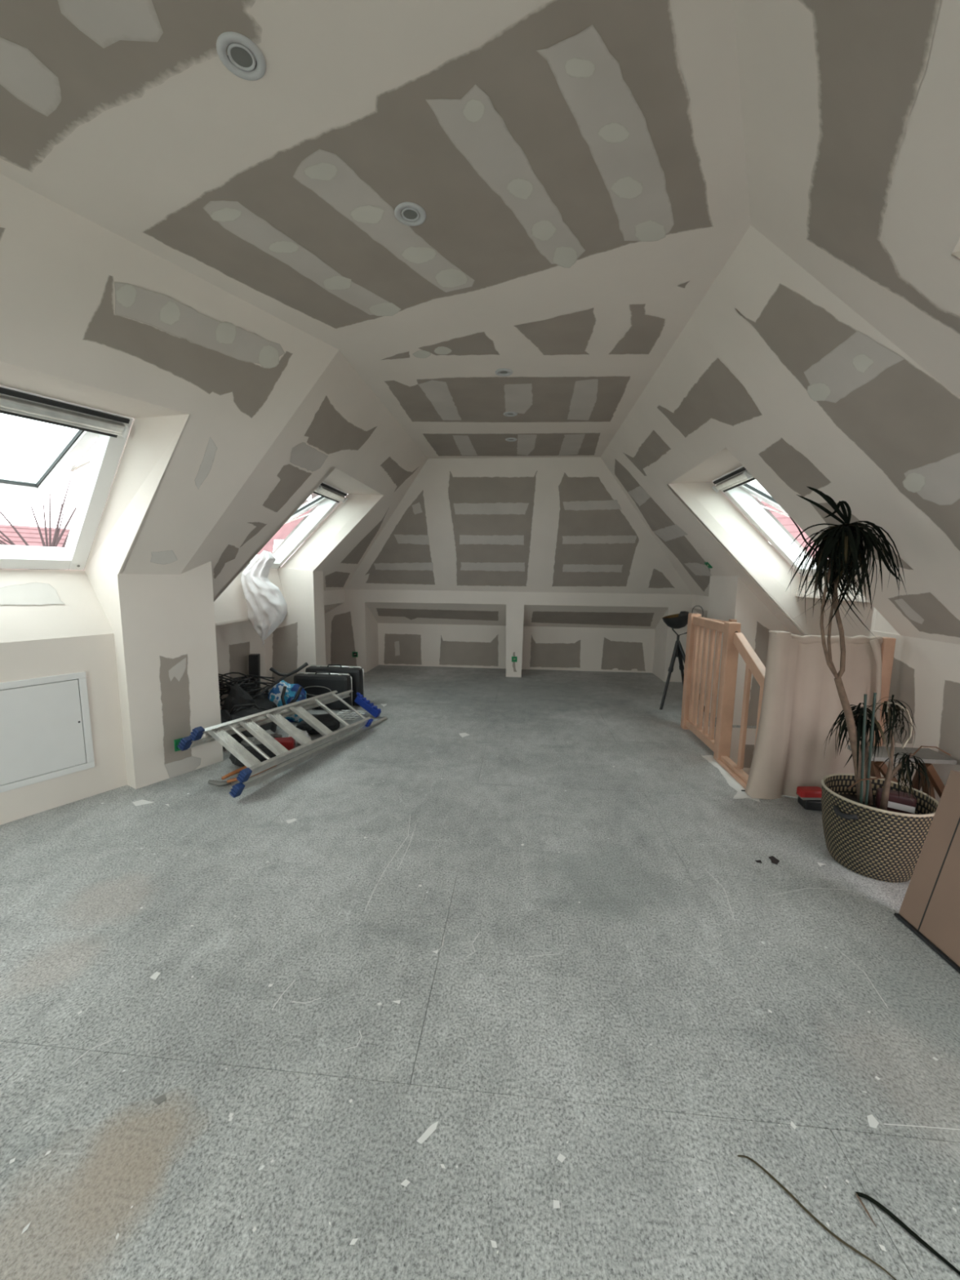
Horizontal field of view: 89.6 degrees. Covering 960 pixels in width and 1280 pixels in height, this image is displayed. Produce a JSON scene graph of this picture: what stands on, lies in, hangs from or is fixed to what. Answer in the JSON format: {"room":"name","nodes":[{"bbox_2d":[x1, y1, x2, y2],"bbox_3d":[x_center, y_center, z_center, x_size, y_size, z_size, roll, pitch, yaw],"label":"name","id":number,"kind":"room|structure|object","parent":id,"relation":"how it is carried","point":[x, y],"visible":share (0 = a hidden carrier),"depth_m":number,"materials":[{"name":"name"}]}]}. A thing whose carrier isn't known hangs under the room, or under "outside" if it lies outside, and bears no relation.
{"room":"building under construction","nodes":[
{"label":"building under construction","id":0,"kind":"room"},
{"bbox_2d":[0,560,223,825],"bbox_3d":[-3.187,0.386,1.490,0.591,1.386,4.537,5,9,30],"label":"wall","id":1,"kind":"structure","parent":0,"point":[152,681],"depth_m":2.88,"materials":[{"name":"paint"}]},
{"bbox_2d":[0,671,94,792],"bbox_3d":[-2.435,0.498,2.430,0.018,0.561,0.784,5,9,31],"label":"door","id":2,"kind":"structure","parent":1,"relation":"in","point":[46,728],"depth_m":2.58,"materials":[{"name":"white paint"}]},
{"bbox_2d":[173,737,183,751],"bbox_3d":[-1.915,0.668,3.095,0.021,0.075,0.075,5,9,31],"label":"electrical box","id":3,"kind":"object","parent":1,"relation":"attached to","point":[175,741],"visible":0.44,"depth_m":3.07,"materials":[{"name":"green plastic"}]},
{"bbox_2d":[0,173,338,574],"bbox_3d":[-2.455,-0.750,0.934,1.217,1.217,4.600,5,9,31],"label":"sloped wall","id":4,"kind":"structure","parent":0,"point":[81,302],"depth_m":1.99,"materials":[{"name":"paint"}]},
{"bbox_2d":[0,361,199,643],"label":"window","id":5,"kind":"structure","parent":4,"relation":"attached to","point":[135,441],"depth_m":2.56,"materials":[{"name":"white paint"}]},
{"bbox_2d":[214,567,344,710],"bbox_3d":[-2.117,0.092,4.827,0.856,1.643,3.127,1,8,5],"label":"wall","id":6,"kind":"structure","parent":0,"point":[299,639],"depth_m":4.91,"materials":[{"name":"paint"}]},
{"bbox_2d":[180,350,427,599],"bbox_3d":[-1.344,-1.040,4.398,1.540,1.540,3.537,1,8,5],"label":"wall","id":7,"kind":"structure","parent":0,"point":[341,424],"depth_m":3.27,"materials":[{"name":"paint"}]},
{"bbox_2d":[213,466,384,622],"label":"window","id":8,"kind":"structure","parent":7,"relation":"in","point":[231,604],"depth_m":4.70,"materials":[{"name":"white paint"}]},
{"bbox_2d":[240,550,287,646],"bbox_3d":[-1.855,-0.350,4.151,0.389,0.829,0.174,1,8,2],"label":"hanging cloth","id":9,"kind":"object","parent":8,"relation":"hanging from","point":[267,606],"visible":1,"depth_m":4.10,"materials":[{"name":"white fabric"}]},
{"bbox_2d":[0,0,751,458],"bbox_3d":[-0.596,-1.377,1.337,2.549,0.083,7.526,4,8,22],"label":"ceiling","id":10,"kind":"structure","parent":0,"point":[576,169],"depth_m":1.37,"materials":[{"name":"paint"}]},
{"bbox_2d":[216,31,266,80],"bbox_3d":[-0.532,-1.299,1.078,0.100,0.007,0.100,1,8,5],"label":"recessed light","id":11,"kind":"object","parent":10,"relation":"in","point":[240,61],"visible":1,"depth_m":1.07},
{"bbox_2d":[394,201,426,226],"bbox_3d":[-0.222,-1.357,1.543,0.100,0.007,0.100,1,8,5],"label":"recessed light","id":12,"kind":"object","parent":10,"relation":"in","point":[410,215],"visible":1,"depth_m":1.54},
{"bbox_2d":[495,368,512,376],"bbox_3d":[0.136,-1.514,2.736,0.100,0.007,0.100,1,8,5],"label":"recessed light","id":13,"kind":"object","parent":10,"relation":"in","point":[502,371],"visible":1,"depth_m":2.73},
{"bbox_2d":[503,411,517,416],"bbox_3d":[0.216,-1.607,3.438,0.100,0.007,0.100,1,8,5],"label":"recessed light","id":14,"kind":"object","parent":10,"relation":"in","point":[508,413],"visible":1,"depth_m":3.43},
{"bbox_2d":[505,437,516,441],"bbox_3d":[0.264,-1.694,4.085,0.100,0.007,0.100,1,8,5],"label":"recessed light","id":15,"kind":"object","parent":10,"relation":"in","point":[508,439],"visible":1,"depth_m":4.08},
{"bbox_2d":[0,665,959,1279],"bbox_3d":[-0.521,1.110,2.095,7.150,0.176,9.950,1,8,5],"label":"floor","id":16,"kind":"structure","parent":0,"point":[504,977],"depth_m":1.43,"materials":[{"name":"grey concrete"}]},
{"bbox_2d":[220,709,232,748],"bbox_3d":[-1.930,0.657,3.603,0.206,0.285,0.158,1,8,5],"label":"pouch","id":17,"kind":"object","parent":16,"relation":"on","point":[225,716],"visible":0.12,"depth_m":3.58,"materials":[{"name":"black fabric"}]},
{"bbox_2d":[222,684,254,712],"bbox_3d":[-1.958,0.549,3.921,0.246,0.413,0.210,1,8,5],"label":"pouch","id":18,"kind":"object","parent":16,"relation":"on","point":[237,695],"visible":0.44,"depth_m":3.84,"materials":[{"name":"black fabric"}]},
{"bbox_2d":[208,764,276,786],"bbox_3d":[-1.503,0.847,3.088,0.157,0.066,0.388,7,10,38],"label":"loppers","id":19,"kind":"object","parent":16,"relation":"on","point":[216,783],"visible":0.59,"depth_m":2.98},
{"bbox_2d":[221,692,277,710],"bbox_3d":[-1.990,0.593,4.196,0.526,0.252,0.534,1,8,5],"label":"tool bag","id":20,"kind":"object","parent":16,"relation":"on","point":[263,701],"visible":0.09,"depth_m":4.13,"materials":[{"name":"black fabric"}]},
{"bbox_2d":[217,671,275,706],"bbox_3d":[-2.043,0.423,4.221,0.426,0.304,0.459,1,8,5],"label":"cable bundle","id":21,"kind":"object","parent":20,"relation":"on","point":[245,685],"visible":0.62,"depth_m":4.16,"materials":[{"name":"black plastic"}]},
{"bbox_2d":[252,662,308,699],"bbox_3d":[-1.838,0.406,4.217,0.647,0.402,0.132,-4,9,-29],"label":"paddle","id":22,"kind":"object","parent":20,"relation":"in","point":[285,675],"visible":0.88,"depth_m":4.25,"materials":[{"name":"black plastic"}]},
{"bbox_2d":[229,703,276,743],"bbox_3d":[-1.812,0.637,3.788,0.439,0.277,0.516,1,8,5],"label":"tool bag","id":23,"kind":"object","parent":16,"relation":"on","point":[246,712],"visible":0.42,"depth_m":3.72,"materials":[{"name":"black fabric"}]},
{"bbox_2d":[229,743,276,766],"bbox_3d":[-1.545,0.788,3.295,0.280,0.117,0.305,7,10,38],"label":"pouch","id":24,"kind":"object","parent":16,"relation":"on","point":[234,760],"visible":0.35,"depth_m":3.23,"materials":[{"name":"black fabric"}]},
{"bbox_2d":[248,653,260,692],"bbox_3d":[-2.147,0.393,4.603,0.109,0.520,0.077,0,8,-8],"label":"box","id":25,"kind":"object","parent":16,"relation":"on","point":[254,659],"visible":0.46,"depth_m":4.55,"materials":[{"name":"plastic"}]},
{"bbox_2d":[240,728,282,746],"bbox_3d":[-1.628,0.737,3.612,0.281,0.132,0.200,1,8,5],"label":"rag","id":26,"kind":"object","parent":16,"relation":"on","point":[253,740],"visible":0.32,"depth_m":3.55,"materials":[{"name":"grey fabric"}]},
{"bbox_2d":[177,689,387,797],"bbox_3d":[-1.272,0.635,3.597,0.470,0.434,1.776,3,8,18],"label":"ladder","id":27,"kind":"object","parent":16,"relation":"on","point":[222,732],"visible":1,"depth_m":3.21,"materials":[{"name":"silver metal"}]},
{"bbox_2d":[274,737,295,750],"bbox_3d":[-1.444,0.769,3.557,0.150,0.085,0.095,-1,8,-14],"label":"box","id":28,"kind":"object","parent":16,"relation":"on","point":[289,743],"visible":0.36,"depth_m":3.52,"materials":[{"name":"plastic"}]},
{"bbox_2d":[267,680,306,722],"bbox_3d":[-1.704,0.533,4.213,0.408,0.374,0.296,1,8,5],"label":"plastic bag","id":29,"kind":"object","parent":16,"relation":"on","point":[283,693],"visible":0.53,"depth_m":4.18,"materials":[{"name":"blue plastic"}]},
{"bbox_2d":[288,729,311,744],"bbox_3d":[-1.401,0.748,3.722,0.162,0.086,0.180,-6,10,-40],"label":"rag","id":30,"kind":"object","parent":16,"relation":"on","point":[304,732],"visible":0.21,"depth_m":3.70,"materials":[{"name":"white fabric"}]},
{"bbox_2d":[295,713,339,734],"bbox_3d":[-1.328,0.689,3.999,0.325,0.130,0.348,1,8,5],"label":"pouch","id":31,"kind":"object","parent":16,"relation":"on","point":[331,722],"visible":0.63,"depth_m":3.92,"materials":[{"name":"black fabric"}]},
{"bbox_2d":[293,671,352,710],"bbox_3d":[-1.512,0.483,4.659,0.559,0.363,0.140,1,8,5],"label":"tool case","id":32,"kind":"object","parent":16,"relation":"on","point":[340,682],"visible":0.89,"depth_m":4.59,"materials":[{"name":"black plastic"}]},
{"bbox_2d":[303,685,331,695],"bbox_3d":[-1.548,0.484,4.583,0.287,0.096,0.008,1,8,5],"label":"cable loop","id":33,"kind":"object","parent":32,"relation":"hanging from","point":[313,686],"visible":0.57,"depth_m":4.58,"materials":[{"name":"black plastic"}]},
{"bbox_2d":[305,664,364,706],"bbox_3d":[-1.446,0.442,4.820,0.579,0.403,0.140,1,8,5],"label":"tool case","id":34,"kind":"object","parent":16,"relation":"on","point":[357,673],"visible":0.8,"depth_m":4.74,"materials":[{"name":"black plastic"}]},
{"bbox_2d":[336,710,368,719],"bbox_3d":[-1.176,0.667,4.298,0.306,0.007,0.266,1,8,5],"label":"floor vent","id":35,"kind":"object","parent":16,"relation":"in","point":[341,710],"visible":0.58,"depth_m":4.30,"materials":[{"name":"metal"}]},
{"bbox_2d":[659,605,704,711],"bbox_3d":[2.020,0.164,4.852,0.443,1.042,0.408,1,8,5],"label":"lamp","id":36,"kind":"object","parent":16,"relation":"on","point":[679,620],"visible":0.74,"depth_m":4.77,"materials":[{"name":"black metal"}]},
{"bbox_2d":[741,786,822,810],"bbox_3d":[1.853,0.895,2.831,0.530,0.117,0.192,2,8,11],"label":"dustpan","id":37,"kind":"object","parent":16,"relation":"on","point":[809,797],"visible":0.66,"depth_m":2.74,"materials":[{"name":"red plastic"}]},
{"bbox_2d":[737,1155,896,1279],"bbox_3d":[0.689,1.182,0.992,0.021,0.001,0.297,-6,10,-42],"label":"cable","id":38,"kind":"object","parent":16,"relation":"on","point":[799,1203],"visible":1,"depth_m":0.99,"materials":[{"name":"black plastic"}]},
{"bbox_2d":[821,773,938,882],"bbox_3d":[1.805,0.861,2.215,0.443,0.346,0.424,1,8,5],"label":"basket","id":39,"kind":"object","parent":16,"relation":"on","point":[869,841],"visible":0.86,"depth_m":2.10,"materials":[{"name":"wicker"}]},
{"bbox_2d":[785,486,906,801],"bbox_3d":[1.579,0.036,2.126,0.590,1.385,0.402,-6,10,-42],"label":"dracaena plant","id":40,"kind":"object","parent":39,"relation":"in","point":[842,544],"visible":1,"depth_m":2.05,"materials":[{"name":"green plant"}]},
{"bbox_2d":[823,702,895,804],"bbox_3d":[1.777,0.534,2.224,0.307,0.480,0.333,1,8,5],"label":"dracaena plant","id":41,"kind":"object","parent":39,"relation":"on","point":[858,712],"visible":0.71,"depth_m":2.21,"materials":[{"name":"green plant"}]},
{"bbox_2d":[859,693,866,804],"bbox_3d":[1.683,0.502,2.122,0.044,0.534,0.010,8,10,42],"label":"stake","id":42,"kind":"object","parent":39,"relation":"in","point":[864,695],"visible":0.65,"depth_m":2.12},
{"bbox_2d":[864,692,876,805],"bbox_3d":[1.712,0.494,2.119,0.011,0.533,0.032,-1,8,-15],"label":"stake","id":43,"kind":"object","parent":39,"relation":"in","point":[874,693],"visible":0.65,"depth_m":2.11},
{"bbox_2d":[847,694,951,810],"bbox_3d":[1.800,0.502,2.097,0.392,0.513,0.241,3,8,19],"label":"dracaena plant","id":44,"kind":"object","parent":39,"relation":"in","point":[891,713],"visible":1,"depth_m":2.10,"materials":[{"name":"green plant"}]},
{"bbox_2d":[847,745,957,799],"bbox_3d":[2.145,0.787,2.490,0.416,0.435,0.187,1,8,5],"label":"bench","id":45,"kind":"object","parent":16,"relation":"on","point":[928,756],"visible":0.42,"depth_m":2.41,"materials":[{"name":"brown wood"}]},
{"bbox_2d":[855,1191,959,1275],"bbox_3d":[0.865,1.188,0.962,0.186,0.003,0.057,6,10,36],"label":"cable","id":46,"kind":"object","parent":16,"relation":"on","point":[858,1194],"visible":1,"depth_m":0.98,"materials":[{"name":"black plastic"}]},
{"bbox_2d":[893,769,959,973],"bbox_3d":[1.661,0.866,1.223,0.164,0.608,1.253,1,8,4],"label":"panel","id":47,"kind":"object","parent":16,"relation":"on","point":[930,908],"visible":1,"depth_m":1.76,"materials":[{"name":"brown wood"}]},
{"bbox_2d":[324,589,706,682],"bbox_3d":[0.484,-0.093,6.469,5.670,1.120,0.632,1,8,5],"label":"wall","id":48,"kind":"structure","parent":0,"point":[628,633],"depth_m":6.48,"materials":[{"name":"white paint"}]},
{"bbox_2d":[352,651,357,657],"bbox_3d":[-1.649,0.191,6.374,0.070,0.070,0.021,1,8,5],"label":"electrical box","id":49,"kind":"object","parent":48,"relation":"attached to","point":[354,653],"visible":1,"depth_m":6.37,"materials":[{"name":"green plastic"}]},
{"bbox_2d":[511,656,517,662],"bbox_3d":[0.441,0.247,6.192,0.070,0.070,0.021,1,8,5],"label":"electrical box","id":50,"kind":"object","parent":48,"relation":"attached to","point":[513,658],"visible":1,"depth_m":6.19,"materials":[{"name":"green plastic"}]},
{"bbox_2d":[344,457,692,594],"bbox_3d":[0.371,-1.228,5.434,4.375,1.402,1.248,1,8,5],"label":"wall","id":51,"kind":"structure","parent":0,"point":[551,524],"depth_m":5.43,"materials":[{"name":"white paint"}]},
{"bbox_2d":[600,225,959,644],"bbox_3d":[2.092,-0.604,3.577,2.099,2.099,4.658,1,8,5],"label":"sloped ceiling","id":52,"kind":"structure","parent":0,"point":[771,368],"depth_m":2.10,"materials":[{"name":"white paint"}]},
{"bbox_2d":[704,561,712,568],"bbox_3d":[2.146,-0.704,4.540,0.058,0.058,0.070,1,8,5],"label":"electrical box","id":53,"kind":"object","parent":52,"relation":"attached to","point":[707,563],"visible":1,"depth_m":4.51,"materials":[{"name":"green plastic"}]},
{"bbox_2d":[666,447,896,788],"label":"window","id":54,"kind":"structure","parent":52,"relation":"in","point":[728,476],"depth_m":3.77,"materials":[{"name":"white paint"}]},
{"bbox_2d":[745,631,883,799],"bbox_3d":[1.957,0.447,2.845,0.668,0.994,0.168,1,8,5],"label":"sheet","id":55,"kind":"object","parent":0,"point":[801,703],"visible":0.84,"depth_m":2.81,"materials":[{"name":"beige fabric"}]},
{"bbox_2d":[691,575,959,801],"bbox_3d":[1.722,1.666,1.574,1.243,3.720,9.551,3,8,18],"label":"wall","id":56,"kind":"structure","parent":0,"point":[926,673],"depth_m":2.79,"materials":[{"name":"white paint"}]},
{"bbox_2d":[733,0,959,398],"bbox_3d":[0.388,-0.368,-0.546,1.509,1.509,4.991,5,9,31],"label":"wall","id":57,"kind":"structure","parent":0,"point":[851,108],"depth_m":1.04,"materials":[{"name":"white paint"}]},
{"bbox_2d":[945,238,959,275],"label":"window","id":58,"kind":"structure","parent":57,"relation":"attached to","point":[953,264],"depth_m":1.06,"materials":[{"name":"white paint"}]},
{"label":"outside","id":59,"kind":"structure","parent":0,"visible":0},
{"bbox_3d":[0.357,6.674,5.924,120.000,0.200,120.000,1,8,5],"label":"ground","id":60,"kind":"structure","parent":59,"visible":0},
{"bbox_2d":[0,471,77,569],"bbox_3d":[-7.231,1.593,8.482,0.306,9.005,2.791,8,11,43],"label":"bare tree","id":61,"kind":"object","parent":60,"relation":"on","point":[55,540],"visible":0.2,"depth_m":8.04,"materials":[{"name":"brown plant"}]},
{"bbox_2d":[0,524,84,568],"bbox_3d":[-15.501,1.159,12.503,6.770,8.585,9.600,6,9,35],"label":"brick house","id":62,"kind":"structure","parent":60,"relation":"on","point":[31,535],"depth_m":14.16,"materials":[{"name":"red brick"}]},
{"bbox_2d":[257,493,340,562],"bbox_3d":[-6.953,-0.528,16.768,6.100,11.000,5.770,-1,8,-10],"label":"brick house","id":63,"kind":"structure","parent":60,"relation":"on","point":[286,528],"depth_m":15.51,"materials":[{"name":"red brick"}]},
{"bbox_2d":[711,480,828,576],"bbox_3d":[10.358,-0.083,15.053,12.600,11.000,8.770,5,9,30],"label":"house","id":64,"kind":"structure","parent":60,"relation":"on","point":[785,521],"depth_m":14.06,"materials":[{"name":"red brick"}]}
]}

